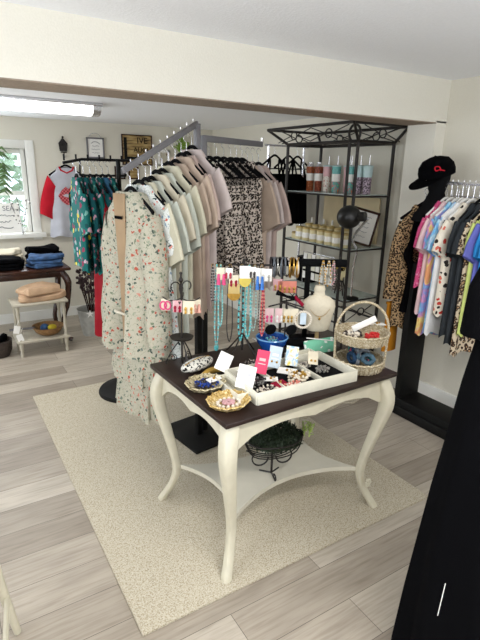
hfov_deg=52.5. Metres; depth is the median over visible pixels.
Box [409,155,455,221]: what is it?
bust
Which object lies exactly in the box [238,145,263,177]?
clothes hanger
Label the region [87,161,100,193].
clothes hanger
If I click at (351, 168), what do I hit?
tumbler
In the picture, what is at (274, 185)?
shirt
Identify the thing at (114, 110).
ceiling
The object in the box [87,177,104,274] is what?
blouse
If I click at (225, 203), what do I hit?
shirt
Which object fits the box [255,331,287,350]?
glass bowl
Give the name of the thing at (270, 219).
shirt
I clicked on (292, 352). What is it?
card
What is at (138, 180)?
clothes hanger
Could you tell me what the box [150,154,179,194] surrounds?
clothes hanger
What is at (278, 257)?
bangle
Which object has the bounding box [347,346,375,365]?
bundle
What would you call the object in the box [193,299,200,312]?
card
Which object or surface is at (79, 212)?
blouse
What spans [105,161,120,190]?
clothes hanger
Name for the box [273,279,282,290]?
card
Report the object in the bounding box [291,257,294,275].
bangle
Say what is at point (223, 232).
blouse
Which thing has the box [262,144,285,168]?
clothes hanger
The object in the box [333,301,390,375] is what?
wicker basket
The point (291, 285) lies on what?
card
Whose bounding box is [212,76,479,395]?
wall
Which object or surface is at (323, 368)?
pile
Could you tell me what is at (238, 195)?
blouse
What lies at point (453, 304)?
shirt
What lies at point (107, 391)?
rack
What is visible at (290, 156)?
clothes hanger
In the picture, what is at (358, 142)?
etagere
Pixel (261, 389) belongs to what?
pile
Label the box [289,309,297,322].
card
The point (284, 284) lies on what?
card
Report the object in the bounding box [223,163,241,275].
blouse
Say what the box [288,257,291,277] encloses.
bangle
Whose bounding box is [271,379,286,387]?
card
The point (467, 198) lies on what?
clothes hanger
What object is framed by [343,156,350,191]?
tumbler
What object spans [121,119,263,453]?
rack
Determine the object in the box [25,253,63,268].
jeans
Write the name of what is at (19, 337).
price tag
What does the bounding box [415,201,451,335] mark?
shirt
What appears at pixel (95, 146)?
framed sign
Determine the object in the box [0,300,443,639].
floor
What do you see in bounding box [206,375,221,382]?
card
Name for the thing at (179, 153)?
clothes hanger
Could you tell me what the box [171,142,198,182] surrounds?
clothes hanger
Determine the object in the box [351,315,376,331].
paper tag
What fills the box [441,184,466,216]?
clothes hanger
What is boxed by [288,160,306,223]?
tank
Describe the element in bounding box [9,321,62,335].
wooden bowl
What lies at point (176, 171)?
shirt
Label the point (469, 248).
shirt
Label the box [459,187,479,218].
clothes hanger
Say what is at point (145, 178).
clothes hanger
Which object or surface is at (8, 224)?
sign
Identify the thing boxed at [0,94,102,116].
ceiling light
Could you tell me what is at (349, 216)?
desk lamp
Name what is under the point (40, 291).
sweater
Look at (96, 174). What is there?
clothes hanger
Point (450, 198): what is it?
clothes hanger
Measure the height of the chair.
0.845 m
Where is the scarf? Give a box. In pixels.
[202,367,221,373]
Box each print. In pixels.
[59,187,70,204]
[351,206,380,246]
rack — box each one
[62,154,129,402]
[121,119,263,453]
[252,144,306,341]
[302,251,334,291]
[392,180,479,439]
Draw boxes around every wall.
[0,116,211,314]
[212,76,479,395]
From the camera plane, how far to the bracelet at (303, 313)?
2.44 m
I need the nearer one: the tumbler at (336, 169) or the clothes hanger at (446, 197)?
the clothes hanger at (446, 197)
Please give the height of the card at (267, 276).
0.061 m
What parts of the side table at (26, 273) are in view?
leg, leg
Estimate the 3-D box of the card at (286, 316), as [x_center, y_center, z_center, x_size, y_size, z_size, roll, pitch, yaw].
[0.232,-0.020,2.442,0.042,0.075,0.009,1,17,0]
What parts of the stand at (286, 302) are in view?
stem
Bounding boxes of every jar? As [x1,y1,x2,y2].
[295,225,304,238]
[302,227,311,240]
[309,228,318,241]
[316,229,325,242]
[319,225,326,229]
[324,230,333,244]
[327,226,334,230]
[331,231,340,246]
[334,227,340,231]
[340,233,348,247]
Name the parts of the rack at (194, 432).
sloped arm, plate, post, post, post, post, level arm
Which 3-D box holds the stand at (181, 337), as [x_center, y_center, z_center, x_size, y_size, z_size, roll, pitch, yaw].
[-0.260,-0.003,2.246,0.139,0.448,0.139,-15,24,-43]
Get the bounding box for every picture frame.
[114,166,125,178]
[128,167,138,178]
[158,150,169,165]
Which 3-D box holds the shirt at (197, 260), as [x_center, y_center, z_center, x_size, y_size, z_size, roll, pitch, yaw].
[-0.342,-0.426,2.635,0.076,0.800,0.557,-14,23,-41]
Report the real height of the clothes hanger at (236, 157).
0.207 m
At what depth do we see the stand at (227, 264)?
2.39 m
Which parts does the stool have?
leg, leg, leg, leg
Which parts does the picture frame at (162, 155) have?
panel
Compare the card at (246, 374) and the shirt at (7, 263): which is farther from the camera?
the shirt at (7, 263)
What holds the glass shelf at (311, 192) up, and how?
attached to the etagere
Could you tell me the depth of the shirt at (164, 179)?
2.33 m
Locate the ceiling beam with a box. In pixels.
[0,1,451,122]
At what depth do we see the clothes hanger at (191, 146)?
2.57 m
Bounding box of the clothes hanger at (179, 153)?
[176,137,203,174]
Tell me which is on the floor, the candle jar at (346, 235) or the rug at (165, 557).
the rug at (165, 557)
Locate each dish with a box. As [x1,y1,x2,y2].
[184,372,225,393]
[205,389,251,411]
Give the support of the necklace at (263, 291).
hanging from the stand at (227, 264)
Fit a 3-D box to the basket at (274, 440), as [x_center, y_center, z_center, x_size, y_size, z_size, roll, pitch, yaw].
[0.142,0.620,2.345,0.443,0.288,0.187,-5,18,-20]
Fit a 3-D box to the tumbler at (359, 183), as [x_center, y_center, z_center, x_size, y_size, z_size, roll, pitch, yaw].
[0.928,-1.130,3.790,0.080,0.285,0.080,-9,20,-30]
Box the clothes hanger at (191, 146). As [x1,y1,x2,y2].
[185,130,214,166]
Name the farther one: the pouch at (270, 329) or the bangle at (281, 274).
the bangle at (281, 274)
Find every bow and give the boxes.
[276,290,303,305]
[333,267,345,295]
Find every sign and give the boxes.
[0,203,21,233]
[86,133,104,157]
[121,134,152,165]
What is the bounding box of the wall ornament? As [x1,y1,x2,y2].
[58,136,66,153]
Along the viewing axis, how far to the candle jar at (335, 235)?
3.81 m
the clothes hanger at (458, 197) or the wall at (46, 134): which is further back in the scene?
the wall at (46, 134)
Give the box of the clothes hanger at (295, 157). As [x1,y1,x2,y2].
[285,147,306,169]
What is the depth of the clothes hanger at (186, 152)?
2.54 m
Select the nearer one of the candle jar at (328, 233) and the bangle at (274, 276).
the bangle at (274, 276)
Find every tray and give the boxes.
[215,374,248,399]
[224,351,357,405]
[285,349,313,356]
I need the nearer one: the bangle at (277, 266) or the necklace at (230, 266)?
the necklace at (230, 266)
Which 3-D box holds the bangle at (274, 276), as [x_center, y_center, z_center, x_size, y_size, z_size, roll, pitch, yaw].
[0.185,-0.280,2.589,0.010,0.112,0.105,5,17,12]
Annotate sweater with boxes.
[15,281,65,302]
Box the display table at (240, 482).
[150,332,396,583]
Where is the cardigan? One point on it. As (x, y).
(402, 254)
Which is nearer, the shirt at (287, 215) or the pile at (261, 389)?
the pile at (261, 389)
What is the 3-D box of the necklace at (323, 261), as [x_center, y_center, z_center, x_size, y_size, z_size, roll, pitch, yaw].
[0.437,-0.242,2.578,0.038,0.152,0.016,1,17,-1]
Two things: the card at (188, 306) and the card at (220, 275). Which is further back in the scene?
the card at (220, 275)
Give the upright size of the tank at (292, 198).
0.594 m
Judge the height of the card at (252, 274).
0.052 m
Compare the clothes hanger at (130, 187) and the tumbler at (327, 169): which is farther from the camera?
the tumbler at (327, 169)
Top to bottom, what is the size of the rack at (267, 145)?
1.879 m
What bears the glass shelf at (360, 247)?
attached to the etagere
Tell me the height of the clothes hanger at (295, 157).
0.207 m
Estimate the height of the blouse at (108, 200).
0.600 m
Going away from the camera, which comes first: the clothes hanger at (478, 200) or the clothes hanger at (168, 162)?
the clothes hanger at (168, 162)
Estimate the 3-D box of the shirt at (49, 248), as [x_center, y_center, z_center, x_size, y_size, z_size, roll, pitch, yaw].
[-1.940,-0.661,4.810,0.360,0.165,0.219,-9,20,-30]
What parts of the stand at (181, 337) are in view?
leg, stem, dish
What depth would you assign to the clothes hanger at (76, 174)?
3.07 m
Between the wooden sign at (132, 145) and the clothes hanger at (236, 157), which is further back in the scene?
the wooden sign at (132, 145)
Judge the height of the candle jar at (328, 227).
0.130 m
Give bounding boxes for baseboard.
[0,303,94,324]
[219,293,291,329]
[418,380,456,407]
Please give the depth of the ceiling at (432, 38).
2.08 m
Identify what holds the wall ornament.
attached to the wall at (46, 134)
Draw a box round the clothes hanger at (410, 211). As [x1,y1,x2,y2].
[400,188,427,219]
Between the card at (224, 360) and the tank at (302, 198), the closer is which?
the card at (224, 360)
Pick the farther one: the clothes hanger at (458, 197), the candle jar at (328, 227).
the candle jar at (328, 227)
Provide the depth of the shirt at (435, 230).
2.95 m
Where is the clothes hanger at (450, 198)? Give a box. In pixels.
[430,183,455,215]
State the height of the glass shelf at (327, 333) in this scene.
0.008 m
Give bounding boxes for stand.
[162,272,199,363]
[215,259,274,356]
[268,299,303,352]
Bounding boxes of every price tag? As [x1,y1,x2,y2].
[13,321,20,333]
[16,328,24,341]
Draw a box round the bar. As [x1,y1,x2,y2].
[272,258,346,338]
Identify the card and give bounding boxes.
[159,299,170,310]
[173,300,181,312]
[183,301,193,314]
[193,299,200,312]
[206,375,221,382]
[214,351,233,372]
[216,267,225,284]
[224,268,232,278]
[227,283,240,300]
[229,275,238,286]
[235,363,256,388]
[239,266,250,286]
[249,267,255,277]
[255,268,264,289]
[255,349,269,374]
[260,269,271,281]
[264,376,277,380]
[265,308,273,322]
[268,345,282,368]
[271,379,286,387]
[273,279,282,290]
[275,308,283,322]
[277,367,296,373]
[278,281,286,292]
[282,308,289,322]
[285,345,298,365]
[287,281,296,292]
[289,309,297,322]
[308,351,317,364]
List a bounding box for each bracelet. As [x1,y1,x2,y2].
[216,397,240,408]
[294,310,311,328]
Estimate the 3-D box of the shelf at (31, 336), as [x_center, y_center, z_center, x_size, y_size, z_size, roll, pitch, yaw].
[-1.849,0.143,4.545,0.460,0.022,0.290,-9,20,-30]
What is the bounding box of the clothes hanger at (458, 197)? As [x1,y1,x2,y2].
[435,184,462,216]
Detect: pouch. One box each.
[181,355,212,372]
[265,324,275,334]
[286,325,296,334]
[303,337,333,352]
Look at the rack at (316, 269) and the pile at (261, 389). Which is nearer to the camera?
the pile at (261, 389)
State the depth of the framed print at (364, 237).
3.83 m
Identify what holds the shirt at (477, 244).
hanging from the clothes hanger
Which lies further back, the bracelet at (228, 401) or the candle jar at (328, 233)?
the candle jar at (328, 233)
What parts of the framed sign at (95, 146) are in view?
panel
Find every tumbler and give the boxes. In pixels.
[306,162,314,189]
[314,162,322,190]
[323,156,331,191]
[331,156,341,191]
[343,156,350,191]
[347,156,354,192]
[356,155,363,193]
[362,155,373,193]
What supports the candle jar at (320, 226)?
on the etagere
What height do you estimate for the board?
0.360 m
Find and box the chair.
[0,566,20,639]
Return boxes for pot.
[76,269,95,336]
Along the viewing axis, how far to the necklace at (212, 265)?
2.32 m
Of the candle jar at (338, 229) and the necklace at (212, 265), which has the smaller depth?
the necklace at (212, 265)
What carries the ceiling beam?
attached to the ceiling at (432, 38)
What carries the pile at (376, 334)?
in the wicker basket at (378, 365)
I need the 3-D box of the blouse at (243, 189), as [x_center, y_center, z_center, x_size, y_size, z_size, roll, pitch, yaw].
[-0.058,-0.632,3.011,0.392,0.654,0.106,16,22,40]
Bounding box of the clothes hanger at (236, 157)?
[227,148,260,178]
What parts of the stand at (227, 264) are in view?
stem, leg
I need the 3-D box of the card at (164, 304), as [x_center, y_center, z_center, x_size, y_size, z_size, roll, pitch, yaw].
[-0.340,-0.069,2.222,0.055,0.055,0.009,1,17,0]
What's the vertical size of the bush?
2.733 m
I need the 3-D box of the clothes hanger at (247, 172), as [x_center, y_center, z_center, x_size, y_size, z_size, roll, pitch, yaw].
[-0.056,-0.952,2.908,0.360,0.207,0.038,16,22,40]
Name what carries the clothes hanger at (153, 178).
hanging from the rack at (194, 432)
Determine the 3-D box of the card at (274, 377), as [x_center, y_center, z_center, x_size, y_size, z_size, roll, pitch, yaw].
[0.135,0.253,2.114,0.060,0.016,0.030,1,17,-2]
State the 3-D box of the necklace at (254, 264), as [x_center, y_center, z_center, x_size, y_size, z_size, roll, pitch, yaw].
[0.068,-0.105,2.345,0.031,0.332,0.017,1,17,1]
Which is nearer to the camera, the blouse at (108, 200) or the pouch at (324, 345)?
the pouch at (324, 345)
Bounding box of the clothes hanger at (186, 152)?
[183,134,206,173]
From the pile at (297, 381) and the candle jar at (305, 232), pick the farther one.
the candle jar at (305, 232)
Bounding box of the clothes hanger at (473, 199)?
[449,184,477,217]
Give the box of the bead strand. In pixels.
[194,378,218,388]
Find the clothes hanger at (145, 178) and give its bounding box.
[141,160,165,201]
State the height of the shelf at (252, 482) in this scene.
0.022 m
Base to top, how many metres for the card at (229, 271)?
0.052 m
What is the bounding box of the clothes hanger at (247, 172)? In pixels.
[225,144,252,178]
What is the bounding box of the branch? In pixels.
[7,196,29,233]
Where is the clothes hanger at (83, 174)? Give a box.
[80,161,92,193]
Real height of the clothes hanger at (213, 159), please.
0.207 m
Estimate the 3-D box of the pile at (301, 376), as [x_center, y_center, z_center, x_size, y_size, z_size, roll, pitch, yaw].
[0.253,0.247,2.125,0.095,0.045,0.096,11,19,28]
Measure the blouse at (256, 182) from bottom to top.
0.660 m
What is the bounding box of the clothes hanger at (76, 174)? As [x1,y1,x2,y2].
[72,161,84,193]
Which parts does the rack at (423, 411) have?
panel, kick rail, hang rail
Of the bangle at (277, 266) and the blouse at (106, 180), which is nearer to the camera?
the bangle at (277, 266)
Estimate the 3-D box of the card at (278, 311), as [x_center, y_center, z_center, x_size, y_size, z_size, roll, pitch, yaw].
[0.197,-0.021,2.442,0.042,0.075,0.009,1,17,0]
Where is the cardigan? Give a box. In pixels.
[382,205,421,328]
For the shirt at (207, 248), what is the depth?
2.58 m
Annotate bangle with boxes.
[272,257,276,277]
[276,257,278,275]
[278,257,283,276]
[280,257,283,277]
[283,257,285,275]
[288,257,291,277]
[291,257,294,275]
[296,257,299,277]
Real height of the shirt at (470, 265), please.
0.780 m
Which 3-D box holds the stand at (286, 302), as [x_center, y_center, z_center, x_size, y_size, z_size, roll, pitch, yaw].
[0.231,0.027,2.492,0.158,0.275,0.101,-9,20,-30]
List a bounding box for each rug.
[33,382,427,636]
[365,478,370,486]
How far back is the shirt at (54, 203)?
5.20 m
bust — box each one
[302,285,334,338]
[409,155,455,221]
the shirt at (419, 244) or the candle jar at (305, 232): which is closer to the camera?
the shirt at (419, 244)
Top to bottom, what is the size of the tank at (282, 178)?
0.594 m
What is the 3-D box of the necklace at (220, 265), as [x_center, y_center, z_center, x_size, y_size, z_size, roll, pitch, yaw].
[-0.094,-0.117,2.341,0.029,0.311,0.017,2,17,2]
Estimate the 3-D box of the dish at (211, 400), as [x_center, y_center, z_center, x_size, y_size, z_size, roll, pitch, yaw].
[-0.045,0.322,1.922,0.183,0.035,0.166,-6,19,-23]
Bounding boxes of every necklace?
[210,264,214,302]
[214,264,218,350]
[218,264,222,326]
[226,264,232,341]
[237,264,243,340]
[244,264,251,338]
[251,264,256,330]
[257,265,262,332]
[259,286,264,335]
[318,260,325,284]
[325,260,331,286]
[330,261,335,284]
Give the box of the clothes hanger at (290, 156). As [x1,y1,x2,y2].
[274,155,301,169]
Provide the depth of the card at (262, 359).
2.15 m
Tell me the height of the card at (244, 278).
0.100 m
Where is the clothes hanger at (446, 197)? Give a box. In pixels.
[426,183,451,215]
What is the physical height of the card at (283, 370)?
0.019 m
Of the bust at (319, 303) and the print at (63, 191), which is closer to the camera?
the bust at (319, 303)
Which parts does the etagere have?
post, post, rail, shelf rail, shelf rail, shelf rail, crown rail, rail, post, post, post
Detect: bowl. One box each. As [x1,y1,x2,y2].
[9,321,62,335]
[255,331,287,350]
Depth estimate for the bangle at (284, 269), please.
2.56 m
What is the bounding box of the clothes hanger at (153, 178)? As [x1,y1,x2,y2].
[147,158,172,200]
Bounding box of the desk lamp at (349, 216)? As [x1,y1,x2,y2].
[337,205,368,300]
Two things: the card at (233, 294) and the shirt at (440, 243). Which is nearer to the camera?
the card at (233, 294)
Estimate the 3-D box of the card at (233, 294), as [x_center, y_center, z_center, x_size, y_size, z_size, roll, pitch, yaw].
[-0.028,-0.132,2.306,0.063,0.083,0.006,1,17,0]
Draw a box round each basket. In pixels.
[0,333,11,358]
[245,420,314,480]
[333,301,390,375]
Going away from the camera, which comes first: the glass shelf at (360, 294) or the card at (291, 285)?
the card at (291, 285)
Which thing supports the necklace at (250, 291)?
on the stand at (227, 264)
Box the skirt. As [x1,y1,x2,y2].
[381,301,396,351]
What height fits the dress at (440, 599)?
1.400 m
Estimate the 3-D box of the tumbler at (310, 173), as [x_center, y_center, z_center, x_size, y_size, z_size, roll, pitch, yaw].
[0.619,-1.260,4.276,0.076,0.235,0.076,-9,20,-30]
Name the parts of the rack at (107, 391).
arm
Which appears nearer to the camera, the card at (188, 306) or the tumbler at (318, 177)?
the card at (188, 306)
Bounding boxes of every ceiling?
[0,0,479,79]
[0,87,317,129]
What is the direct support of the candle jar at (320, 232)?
on the etagere
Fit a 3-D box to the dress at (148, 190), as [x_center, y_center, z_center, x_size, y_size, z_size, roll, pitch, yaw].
[-0.494,-0.196,2.477,0.566,0.950,0.113,15,22,37]
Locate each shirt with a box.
[0,247,24,259]
[0,255,24,271]
[24,243,63,262]
[40,166,83,237]
[136,182,184,269]
[144,181,191,318]
[146,174,196,332]
[155,173,200,332]
[157,166,206,320]
[167,164,211,319]
[170,157,218,313]
[179,156,220,312]
[181,149,232,301]
[226,165,279,290]
[238,165,283,289]
[262,166,291,287]
[413,201,440,287]
[414,201,446,314]
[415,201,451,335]
[422,202,455,332]
[424,202,460,335]
[431,202,479,316]
[438,203,475,337]
[443,203,479,344]
[449,210,479,356]
[456,220,479,336]
[462,223,479,282]
[473,233,479,268]
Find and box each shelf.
[13,327,70,344]
[181,441,364,516]
[281,324,348,349]
[284,279,375,300]
[286,237,380,250]
[288,190,386,195]
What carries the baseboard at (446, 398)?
attached to the wall at (441, 370)
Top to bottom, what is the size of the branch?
0.394 m
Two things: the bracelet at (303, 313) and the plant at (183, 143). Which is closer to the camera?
the bracelet at (303, 313)
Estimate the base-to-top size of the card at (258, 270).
0.101 m
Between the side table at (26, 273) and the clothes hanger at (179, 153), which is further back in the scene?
the side table at (26, 273)
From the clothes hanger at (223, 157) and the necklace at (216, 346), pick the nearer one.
the necklace at (216, 346)
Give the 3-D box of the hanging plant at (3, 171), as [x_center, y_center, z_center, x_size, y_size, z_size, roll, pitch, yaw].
[-2.398,-1.589,4.759,0.285,0.746,0.111,-9,20,-30]
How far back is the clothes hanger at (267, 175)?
3.04 m
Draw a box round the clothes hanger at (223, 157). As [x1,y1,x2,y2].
[214,144,245,178]
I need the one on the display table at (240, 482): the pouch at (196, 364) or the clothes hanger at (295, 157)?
the pouch at (196, 364)
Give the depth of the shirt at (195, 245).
2.39 m
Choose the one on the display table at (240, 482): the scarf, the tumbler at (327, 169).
the scarf
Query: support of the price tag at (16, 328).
hanging from the stool
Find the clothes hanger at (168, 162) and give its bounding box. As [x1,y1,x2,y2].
[162,145,191,184]
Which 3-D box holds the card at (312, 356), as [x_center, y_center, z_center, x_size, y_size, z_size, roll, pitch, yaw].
[0.335,0.174,2.234,0.060,0.064,0.031,-4,18,-16]
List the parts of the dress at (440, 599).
white cord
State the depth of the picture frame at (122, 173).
5.52 m
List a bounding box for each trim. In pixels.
[0,77,435,125]
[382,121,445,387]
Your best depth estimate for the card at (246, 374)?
2.01 m
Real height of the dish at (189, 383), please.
0.035 m
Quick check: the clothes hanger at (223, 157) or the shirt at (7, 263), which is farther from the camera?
the shirt at (7, 263)
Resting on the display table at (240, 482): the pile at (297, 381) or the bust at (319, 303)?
the bust at (319, 303)
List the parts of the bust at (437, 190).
baseball cap, crown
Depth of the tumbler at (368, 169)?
3.70 m
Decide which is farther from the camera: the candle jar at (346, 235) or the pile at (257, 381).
the candle jar at (346, 235)
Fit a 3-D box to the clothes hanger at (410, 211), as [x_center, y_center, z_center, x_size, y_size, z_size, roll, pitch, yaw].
[1.221,-0.764,3.216,0.360,0.207,0.038,-4,18,-17]
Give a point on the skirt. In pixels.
(393, 329)
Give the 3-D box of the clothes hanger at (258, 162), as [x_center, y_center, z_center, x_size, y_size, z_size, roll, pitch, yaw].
[0.118,-1.004,3.159,0.038,0.207,0.360,-14,23,-41]
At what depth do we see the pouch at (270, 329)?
2.46 m
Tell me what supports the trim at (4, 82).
attached to the wall at (441, 370)
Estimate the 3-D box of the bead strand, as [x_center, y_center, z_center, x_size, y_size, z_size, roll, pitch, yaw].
[-0.145,0.270,2.077,0.120,0.025,0.091,-9,20,-30]
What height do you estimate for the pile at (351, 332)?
0.037 m
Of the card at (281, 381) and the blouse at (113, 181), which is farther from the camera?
the blouse at (113, 181)
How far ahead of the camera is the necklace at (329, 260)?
2.57 m
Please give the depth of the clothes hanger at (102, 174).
3.21 m
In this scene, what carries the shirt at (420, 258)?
hanging from the clothes hanger at (446, 197)
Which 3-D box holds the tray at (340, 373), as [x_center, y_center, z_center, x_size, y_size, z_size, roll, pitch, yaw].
[0.228,0.245,2.162,0.530,0.052,0.280,-8,19,-28]
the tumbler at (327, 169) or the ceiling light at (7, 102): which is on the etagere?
the tumbler at (327, 169)
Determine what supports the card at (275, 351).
in the tray at (340, 373)
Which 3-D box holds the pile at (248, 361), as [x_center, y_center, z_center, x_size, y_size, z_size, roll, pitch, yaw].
[0.046,0.205,2.333,0.103,0.020,0.064,-9,20,-30]
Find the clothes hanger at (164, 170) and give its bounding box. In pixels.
[158,150,185,192]
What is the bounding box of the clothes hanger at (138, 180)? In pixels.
[132,167,164,204]
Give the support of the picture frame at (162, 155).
attached to the wall at (46, 134)
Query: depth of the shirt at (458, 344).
2.92 m
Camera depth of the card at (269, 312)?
2.44 m
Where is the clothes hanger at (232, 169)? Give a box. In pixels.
[210,143,241,178]
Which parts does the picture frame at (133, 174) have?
panel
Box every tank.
[266,158,284,189]
[278,159,299,225]
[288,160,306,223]
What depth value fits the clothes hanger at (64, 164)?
5.16 m
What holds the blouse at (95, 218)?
hanging from the clothes hanger at (83, 174)
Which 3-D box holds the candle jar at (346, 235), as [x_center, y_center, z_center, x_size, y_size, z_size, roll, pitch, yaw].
[0.810,-0.614,3.763,0.076,0.110,0.074,-9,20,-30]
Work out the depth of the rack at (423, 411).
3.38 m
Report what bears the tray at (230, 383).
on the display table at (240, 482)
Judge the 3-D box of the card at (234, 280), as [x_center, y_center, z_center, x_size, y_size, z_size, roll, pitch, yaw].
[-0.030,-0.183,2.291,0.045,0.056,0.009,1,17,0]
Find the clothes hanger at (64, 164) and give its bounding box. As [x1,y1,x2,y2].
[49,164,78,175]
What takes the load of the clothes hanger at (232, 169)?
hanging from the rack at (194, 432)
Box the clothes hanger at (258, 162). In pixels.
[256,148,277,180]
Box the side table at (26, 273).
[0,260,73,340]
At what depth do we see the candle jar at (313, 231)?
4.03 m
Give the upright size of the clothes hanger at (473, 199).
0.207 m
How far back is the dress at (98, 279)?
3.43 m
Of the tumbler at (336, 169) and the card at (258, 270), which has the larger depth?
the tumbler at (336, 169)
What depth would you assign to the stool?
4.45 m
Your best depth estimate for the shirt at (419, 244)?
3.07 m
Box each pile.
[241,359,255,364]
[254,376,266,387]
[256,384,278,391]
[265,336,281,340]
[284,380,300,385]
[288,369,310,381]
[296,361,310,370]
[315,365,329,372]
[343,329,362,336]
[364,331,379,338]
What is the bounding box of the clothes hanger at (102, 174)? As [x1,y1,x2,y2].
[99,161,114,192]
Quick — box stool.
[8,296,70,357]
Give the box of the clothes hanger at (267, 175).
[250,148,272,179]
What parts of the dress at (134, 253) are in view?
panel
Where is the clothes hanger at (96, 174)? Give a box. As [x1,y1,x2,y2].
[93,161,107,192]
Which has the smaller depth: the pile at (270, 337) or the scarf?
the scarf
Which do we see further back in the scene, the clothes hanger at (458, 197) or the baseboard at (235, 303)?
the baseboard at (235, 303)
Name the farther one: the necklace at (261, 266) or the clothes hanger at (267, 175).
the clothes hanger at (267, 175)
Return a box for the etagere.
[267,120,407,351]
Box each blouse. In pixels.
[69,177,93,274]
[79,177,101,273]
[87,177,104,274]
[96,178,111,207]
[102,177,118,191]
[102,178,112,199]
[214,163,243,263]
[215,162,231,279]
[221,163,251,266]
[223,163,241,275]
[226,162,263,267]
[227,164,259,267]
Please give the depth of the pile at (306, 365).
2.27 m
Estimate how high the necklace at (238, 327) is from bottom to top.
0.384 m
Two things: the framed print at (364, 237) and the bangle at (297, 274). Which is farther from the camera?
the framed print at (364, 237)
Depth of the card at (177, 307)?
2.20 m
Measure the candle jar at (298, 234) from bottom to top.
0.110 m
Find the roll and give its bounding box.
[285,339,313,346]
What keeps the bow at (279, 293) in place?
on the stand at (286, 302)
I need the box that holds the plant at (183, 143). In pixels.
[174,137,188,151]
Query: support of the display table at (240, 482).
on the rug at (165, 557)
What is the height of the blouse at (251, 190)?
0.654 m
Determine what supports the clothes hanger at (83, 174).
hanging from the rack at (107, 391)
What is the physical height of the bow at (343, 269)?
0.283 m
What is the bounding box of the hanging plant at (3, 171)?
[0,146,12,195]
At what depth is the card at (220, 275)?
2.28 m
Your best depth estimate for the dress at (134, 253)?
2.35 m
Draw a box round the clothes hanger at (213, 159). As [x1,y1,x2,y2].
[207,142,232,178]
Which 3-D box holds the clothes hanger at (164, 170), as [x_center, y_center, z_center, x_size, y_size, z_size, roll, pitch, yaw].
[-0.391,-0.743,2.449,0.360,0.207,0.038,17,23,42]
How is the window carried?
in the wall at (46, 134)
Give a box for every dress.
[94,195,107,336]
[101,191,171,425]
[124,184,180,360]
[391,267,479,639]
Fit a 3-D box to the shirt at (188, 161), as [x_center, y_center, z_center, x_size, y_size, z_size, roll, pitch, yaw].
[-0.319,-0.459,2.662,0.091,0.820,0.594,-15,23,-42]
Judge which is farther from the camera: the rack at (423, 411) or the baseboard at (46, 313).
the baseboard at (46, 313)
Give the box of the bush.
[0,148,24,222]
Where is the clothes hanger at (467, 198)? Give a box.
[443,184,470,216]
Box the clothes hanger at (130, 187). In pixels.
[123,169,154,214]
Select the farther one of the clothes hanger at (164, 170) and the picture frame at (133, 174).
the picture frame at (133, 174)
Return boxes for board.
[323,196,380,243]
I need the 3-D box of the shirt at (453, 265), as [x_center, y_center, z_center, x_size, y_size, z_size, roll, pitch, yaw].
[1.436,-0.310,3.040,0.531,0.820,0.112,-9,20,-31]
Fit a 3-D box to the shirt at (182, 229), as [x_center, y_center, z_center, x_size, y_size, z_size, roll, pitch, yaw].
[-0.441,-0.295,2.521,0.085,0.820,0.625,-14,23,-41]
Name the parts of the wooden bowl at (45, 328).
handle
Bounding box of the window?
[0,139,46,239]

